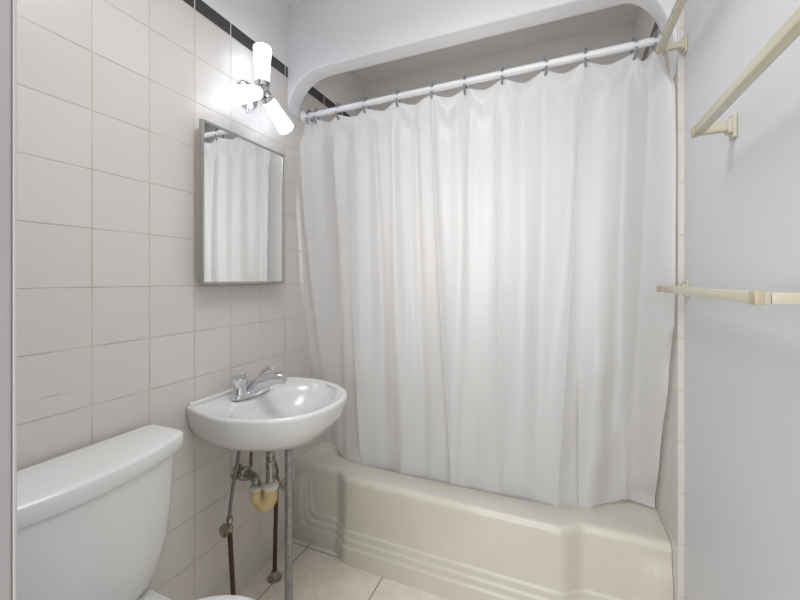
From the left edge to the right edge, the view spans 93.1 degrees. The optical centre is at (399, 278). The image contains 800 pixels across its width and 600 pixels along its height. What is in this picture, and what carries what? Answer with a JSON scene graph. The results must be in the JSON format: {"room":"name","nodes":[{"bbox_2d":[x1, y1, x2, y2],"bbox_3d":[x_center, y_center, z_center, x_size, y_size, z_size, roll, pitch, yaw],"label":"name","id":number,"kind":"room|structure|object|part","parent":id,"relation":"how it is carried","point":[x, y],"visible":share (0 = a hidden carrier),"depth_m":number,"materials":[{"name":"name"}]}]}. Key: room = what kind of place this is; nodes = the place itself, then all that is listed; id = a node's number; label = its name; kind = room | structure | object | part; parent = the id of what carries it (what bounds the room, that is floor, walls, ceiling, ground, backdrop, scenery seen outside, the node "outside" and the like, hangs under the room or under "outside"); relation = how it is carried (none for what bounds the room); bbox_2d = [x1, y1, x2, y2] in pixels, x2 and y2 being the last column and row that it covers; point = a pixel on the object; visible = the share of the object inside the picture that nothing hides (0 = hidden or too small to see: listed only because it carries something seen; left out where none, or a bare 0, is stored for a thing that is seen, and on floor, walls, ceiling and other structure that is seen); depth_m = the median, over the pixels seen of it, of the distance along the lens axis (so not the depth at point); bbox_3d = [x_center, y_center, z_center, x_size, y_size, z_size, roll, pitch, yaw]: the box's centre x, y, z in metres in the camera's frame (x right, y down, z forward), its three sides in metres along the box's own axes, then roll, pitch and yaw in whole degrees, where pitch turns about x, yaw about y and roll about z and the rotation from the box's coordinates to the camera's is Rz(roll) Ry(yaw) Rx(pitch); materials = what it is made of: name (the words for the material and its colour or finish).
{"room":"bathroom","nodes":[
{"label":"bathroom","id":0,"kind":"room"},
{"bbox_2d":[0,0,11,599],"bbox_3d":[-0.785,-0.021,0.503,0.742,2.510,0.116,0,0,23],"label":"wall","id":1,"kind":"structure","parent":0,"point":[5,5],"depth_m":0.41,"materials":[{"name":"paint"}]},
{"bbox_2d":[12,0,16,599],"bbox_3d":[-0.425,-0.021,0.416,0.012,2.510,0.004,0,0,23],"label":"trim","id":2,"kind":"structure","parent":1,"relation":"attached to","point":[14,2],"depth_m":0.41,"materials":[{"name":"grey paint"}]},
{"bbox_2d":[17,0,364,599],"bbox_3d":[-0.684,-0.021,1.542,0.120,2.510,2.310,0,0,23],"label":"wall","id":3,"kind":"structure","parent":0,"point":[118,332],"depth_m":1.17,"materials":[{"name":"tile"}]},
{"bbox_2d":[196,118,283,283],"bbox_3d":[-0.614,-0.264,1.488,0.051,0.564,0.415,0,0,23],"label":"medicine cabinet","id":4,"kind":"object","parent":3,"relation":"attached to","point":[240,180],"visible":1,"depth_m":1.43,"materials":[{"name":"silver mirror"}]},
{"bbox_3d":[-0.601,-0.264,1.482,0.012,0.564,0.415,0,0,23],"label":"door","id":5,"kind":"part","parent":4,"relation":"part of","materials":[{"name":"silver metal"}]},
{"bbox_2d":[226,42,293,134],"bbox_3d":[-0.563,-0.772,1.508,0.129,0.307,0.333,0,0,23],"label":"vanity light","id":6,"kind":"object","parent":3,"relation":"attached to","point":[245,94],"visible":1,"depth_m":1.48,"materials":[{"name":"white glass"}]},
{"bbox_2d":[226,84,265,105],"bbox_3d":[-0.569,-0.693,1.424,0.074,0.128,0.174,0,0,23],"label":"shade","id":7,"kind":"object","parent":6,"relation":"attached to","point":[237,95],"depth_m":1.38,"materials":[{"name":"white glass"}]},
{"bbox_2d":[253,42,271,87],"bbox_3d":[-0.546,-0.834,1.504,0.070,0.182,0.070,0,0,23],"label":"shade","id":8,"kind":"object","parent":6,"relation":"attached to","point":[262,52],"depth_m":1.48,"materials":[{"name":"white glass"}]},
{"bbox_2d":[260,92,293,134],"bbox_3d":[-0.515,-0.686,1.577,0.070,0.136,0.170,0,0,23],"label":"shade","id":9,"kind":"object","parent":6,"relation":"attached to","point":[279,118],"depth_m":1.56,"materials":[{"name":"white glass"}]},
{"bbox_2d":[236,538,448,599],"bbox_3d":[-0.362,1.284,0.213,1.807,0.100,4.510,0,0,23],"label":"floor","id":10,"kind":"structure","parent":0,"point":[319,573],"depth_m":1.54,"materials":[{"name":"tile"}]},
{"bbox_2d":[17,424,254,599],"bbox_3d":[-0.534,0.837,0.786,0.712,0.794,0.520,0,0,23],"label":"toilet","id":11,"kind":"object","parent":10,"relation":"on","point":[93,520],"visible":0.95,"depth_m":0.87,"materials":[{"name":"white ceramic"}]},
{"bbox_3d":[-0.771,0.659,0.876,0.200,0.354,0.494,0,0,23],"label":"tank","id":12,"kind":"part","parent":11,"relation":"part of","materials":[{"name":"white ceramic"}]},
{"bbox_3d":[-0.767,0.463,0.884,0.208,0.045,0.520,0,0,23],"label":"tank lid","id":13,"kind":"part","parent":11,"relation":"part of","materials":[{"name":"white ceramic"}]},
{"bbox_2d":[138,588,170,599],"bbox_3d":[-0.723,0.902,0.859,0.300,0.144,0.336,0,0,23],"label":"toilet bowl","id":14,"kind":"object","parent":11,"relation":"attached to","point":[148,594],"depth_m":0.99,"materials":[{"name":"white ceramic"}]},
{"bbox_3d":[-0.408,0.781,0.726,0.432,0.026,0.408,0,0,23],"label":"seat lid","id":15,"kind":"part","parent":11,"relation":"part of","materials":[{"name":"white plastic"}]},
{"bbox_2d":[186,377,346,599],"bbox_3d":[-0.433,0.828,1.393,0.456,0.812,0.504,0,0,23],"label":"sink","id":16,"kind":"object","parent":10,"relation":"on","point":[292,414],"visible":0.93,"depth_m":1.31,"materials":[{"name":"white ceramic"}]},
{"bbox_2d":[219,451,240,594],"bbox_3d":[-0.605,0.892,1.356,0.060,0.684,0.093,0,0,23],"label":"supply pipe","id":17,"kind":"object","parent":16,"relation":"attached to","point":[225,530],"visible":0.78,"depth_m":1.35,"materials":[{"name":"orange metal"}]},
{"bbox_3d":[-0.611,0.875,1.316,0.032,0.050,0.011,0,0,6],"label":"valve handle","id":18,"kind":"part","parent":17,"relation":"part of","materials":[{"name":"silver metal"}]},
{"bbox_2d":[231,451,278,511],"bbox_3d":[-0.553,0.732,1.438,0.202,0.277,0.091,0,0,23],"label":"trap","id":19,"kind":"object","parent":16,"relation":"attached to","point":[263,496],"visible":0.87,"depth_m":1.41,"materials":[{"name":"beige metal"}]},
{"bbox_3d":[-0.583,0.761,1.461,0.136,0.048,0.045,0,0,34],"label":"wall arm","id":20,"kind":"part","parent":19,"relation":"part of","materials":[{"name":"silver metal"}]},
{"bbox_2d":[231,366,286,400],"bbox_3d":[-0.512,0.391,1.422,0.176,0.111,0.177,0,0,23],"label":"faucet","id":21,"kind":"object","parent":16,"relation":"on","point":[243,389],"visible":1,"depth_m":1.40,"materials":[{"name":"silver metal"}]},
{"bbox_3d":[-0.587,0.392,1.391,0.062,0.067,0.062,0,0,23],"label":"handle","id":22,"kind":"part","parent":21,"relation":"part of","materials":[{"name":"silver metal"}]},
{"bbox_3d":[-0.523,0.379,1.487,0.089,0.089,0.046,0,0,23],"label":"handle","id":23,"kind":"part","parent":21,"relation":"part of","materials":[{"name":"silver metal"}]},
{"bbox_3d":[-0.510,0.396,1.423,0.172,0.100,0.064,0,0,23],"label":"spout","id":24,"kind":"part","parent":21,"relation":"part of","materials":[{"name":"silver metal"}]},
{"bbox_2d":[186,377,346,451],"bbox_3d":[-0.432,0.506,1.393,0.454,0.151,0.504,0,0,23],"label":"basin","id":25,"kind":"object","parent":16,"relation":"in","point":[294,413],"depth_m":1.27,"materials":[{"name":"white ceramic"}]},
{"bbox_3d":[-0.407,0.906,1.387,0.028,0.656,0.028,0,0,23],"label":"leg","id":26,"kind":"part","parent":16,"relation":"part of","materials":[{"name":"metal"}]},
{"bbox_2d":[267,458,284,583],"bbox_3d":[-0.516,0.940,1.556,0.070,0.588,0.074,0,0,23],"label":"pipe","id":27,"kind":"object","parent":10,"relation":"on","point":[275,576],"visible":0.64,"depth_m":1.56,"materials":[{"name":"orange metal"}]},
{"bbox_3d":[-0.481,0.848,1.564,0.009,0.050,0.032,0,0,20],"label":"valve handle","id":28,"kind":"part","parent":27,"relation":"part of","materials":[{"name":"silver metal"}]},
{"bbox_2d":[293,441,672,599],"bbox_3d":[0.318,1.052,1.823,1.505,0.365,0.772,0,0,23],"label":"bathtub","id":29,"kind":"object","parent":10,"relation":"on","point":[448,541],"visible":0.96,"depth_m":1.45,"materials":[{"name":"ceramic"}]},
{"bbox_2d":[301,441,668,539],"bbox_3d":[0.327,1.024,1.846,1.505,0.310,0.723,0,0,23],"label":"basin","id":30,"kind":"object","parent":29,"relation":"in","point":[324,470],"depth_m":1.54,"materials":[{"name":"ceramic"}]},
{"bbox_2d":[283,0,637,82],"bbox_3d":[-0.362,-1.326,0.213,1.807,0.100,4.510,0,0,23],"label":"ceiling","id":31,"kind":"structure","parent":0,"point":[622,14],"depth_m":2.04,"materials":[{"name":"paint"}]},
{"bbox_2d":[288,0,676,116],"bbox_3d":[0.187,-0.963,1.515,1.507,0.626,0.085,0,0,23],"label":"wall header","id":32,"kind":"structure","parent":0,"point":[326,38],"depth_m":1.56,"materials":[{"name":"white paint"}]},
{"bbox_2d":[300,33,661,121],"bbox_3d":[0.217,-0.812,1.585,1.507,0.074,0.056,0,0,23],"label":"curtain rod","id":33,"kind":"object","parent":32,"relation":"attached to","point":[647,42],"visible":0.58,"depth_m":1.51,"materials":[{"name":"white metal"}]},
{"bbox_2d":[306,110,312,123],"bbox_3d":[-0.446,-0.791,1.865,0.012,0.080,0.054,0,0,23],"label":"curtain ring","id":34,"kind":"object","parent":33,"relation":"hanging from","point":[307,111],"visible":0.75,"depth_m":1.85,"materials":[{"name":"grey plastic"}]},
{"bbox_2d":[299,50,675,507],"bbox_3d":[0.235,0.071,1.622,1.501,1.727,0.297,0,0,25],"label":"shower curtain","id":35,"kind":"object","parent":34,"relation":"hanging from","point":[483,270],"visible":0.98,"depth_m":1.52,"materials":[{"name":"white fabric"}]},
{"bbox_2d":[313,108,318,123],"bbox_3d":[-0.408,-0.792,1.849,0.012,0.080,0.054,0,0,13],"label":"curtain ring","id":36,"kind":"object","parent":33,"relation":"hanging from","point":[315,109],"visible":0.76,"depth_m":1.83,"materials":[{"name":"grey plastic"}]},
{"bbox_2d":[335,103,342,119],"bbox_3d":[-0.289,-0.793,1.800,0.012,0.080,0.054,0,0,31],"label":"curtain ring","id":37,"kind":"object","parent":33,"relation":"hanging from","point":[337,104],"visible":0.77,"depth_m":1.78,"materials":[{"name":"grey plastic"}]},
{"bbox_2d":[362,97,369,113],"bbox_3d":[-0.156,-0.795,1.743,0.012,0.080,0.054,0,0,29],"label":"curtain ring","id":38,"kind":"object","parent":33,"relation":"hanging from","point":[364,98],"visible":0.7,"depth_m":1.73,"materials":[{"name":"grey plastic"}]},
{"bbox_2d":[395,90,400,106],"bbox_3d":[-0.009,-0.797,1.681,0.012,0.080,0.054,0,0,18],"label":"curtain ring","id":39,"kind":"object","parent":33,"relation":"hanging from","point":[397,91],"visible":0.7,"depth_m":1.66,"materials":[{"name":"grey plastic"}]},
{"bbox_2d":[430,82,433,98],"bbox_3d":[0.137,-0.799,1.619,0.012,0.080,0.054,0,0,10],"label":"curtain ring","id":40,"kind":"object","parent":33,"relation":"hanging from","point":[431,85],"visible":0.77,"depth_m":1.60,"materials":[{"name":"grey plastic"}]},
{"bbox_2d":[463,75,466,94],"bbox_3d":[0.268,-0.801,1.564,0.012,0.080,0.054,0,0,19],"label":"curtain ring","id":41,"kind":"object","parent":33,"relation":"hanging from","point":[464,76],"visible":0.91,"depth_m":1.55,"materials":[{"name":"grey metal"}]},
{"bbox_2d":[500,66,504,84],"bbox_3d":[0.408,-0.802,1.505,0.012,0.080,0.054,0,0,24],"label":"curtain ring","id":42,"kind":"object","parent":33,"relation":"hanging from","point":[502,67],"visible":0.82,"depth_m":1.49,"materials":[{"name":"grey metal"}]},
{"bbox_2d":[542,56,547,75],"bbox_3d":[0.552,-0.804,1.444,0.012,0.080,0.054,0,0,9],"label":"curtain ring","id":43,"kind":"object","parent":33,"relation":"hanging from","point":[545,59],"visible":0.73,"depth_m":1.42,"materials":[{"name":"grey metal"}]},
{"bbox_2d":[584,47,587,66],"bbox_3d":[0.682,-0.806,1.389,0.012,0.080,0.054,0,0,33],"label":"curtain ring","id":44,"kind":"object","parent":33,"relation":"hanging from","point":[585,48],"visible":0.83,"depth_m":1.37,"materials":[{"name":"grey metal"}]},
{"bbox_2d":[630,36,637,59],"bbox_3d":[0.821,-0.808,1.331,0.012,0.080,0.054,0,0,12],"label":"curtain ring","id":45,"kind":"object","parent":33,"relation":"hanging from","point":[635,38],"visible":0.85,"depth_m":1.31,"materials":[{"name":"grey metal"}]},
{"bbox_2d":[652,32,657,51],"bbox_3d":[0.878,-0.809,1.306,0.012,0.080,0.054,0,0,27],"label":"curtain ring","id":46,"kind":"object","parent":33,"relation":"hanging from","point":[655,35],"visible":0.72,"depth_m":1.29,"materials":[{"name":"grey metal"}]},
{"bbox_2d":[365,23,632,110],"bbox_3d":[0.491,-0.021,2.235,1.507,2.510,0.120,0,0,23],"label":"wall","id":47,"kind":"structure","parent":0,"point":[621,34],"depth_m":2.13,"materials":[{"name":"paint"}]},
{"bbox_2d":[633,0,799,599],"bbox_3d":[0.396,-0.021,-0.108,0.140,2.510,4.510,0,0,23],"label":"wall","id":48,"kind":"structure","parent":0,"point":[742,193],"depth_m":0.83,"materials":[{"name":"white paint"}]},
{"bbox_2d":[656,0,687,54],"bbox_3d":[0.714,-0.712,0.884,0.078,0.052,0.635,0,0,23],"label":"towel bar","id":49,"kind":"object","parent":48,"relation":"attached to","point":[663,45],"visible":1,"depth_m":1.11,"materials":[{"name":"beige plastic"}]},
{"bbox_3d":[0.837,-0.712,1.161,0.047,0.018,0.019,0,0,23],"label":"post","id":50,"kind":"part","parent":49,"relation":"part of","materials":[{"name":"beige plastic"}]},
{"bbox_2d":[657,280,799,304],"bbox_3d":[0.706,0.029,0.863,0.078,0.052,0.653,0,0,23],"label":"towel bar","id":51,"kind":"object","parent":48,"relation":"attached to","point":[751,297],"visible":1,"depth_m":0.64,"materials":[{"name":"beige paint"}]},
{"bbox_3d":[0.589,0.029,0.574,0.047,0.018,0.019,0,0,23],"label":"post","id":52,"kind":"part","parent":51,"relation":"part of","materials":[{"name":"beige plastic"}]},
{"bbox_2d":[691,6,799,140],"bbox_3d":[0.579,-0.334,0.564,0.078,0.052,0.640,0,0,23],"label":"towel bar","id":53,"kind":"object","parent":48,"relation":"attached to","point":[789,31],"visible":1,"depth_m":0.63,"materials":[{"name":"beige plastic"}]},
{"bbox_3d":[0.703,-0.334,0.843,0.047,0.018,0.019,0,0,23],"label":"post","id":54,"kind":"part","parent":53,"relation":"part of","materials":[{"name":"beige plastic"}]}
]}

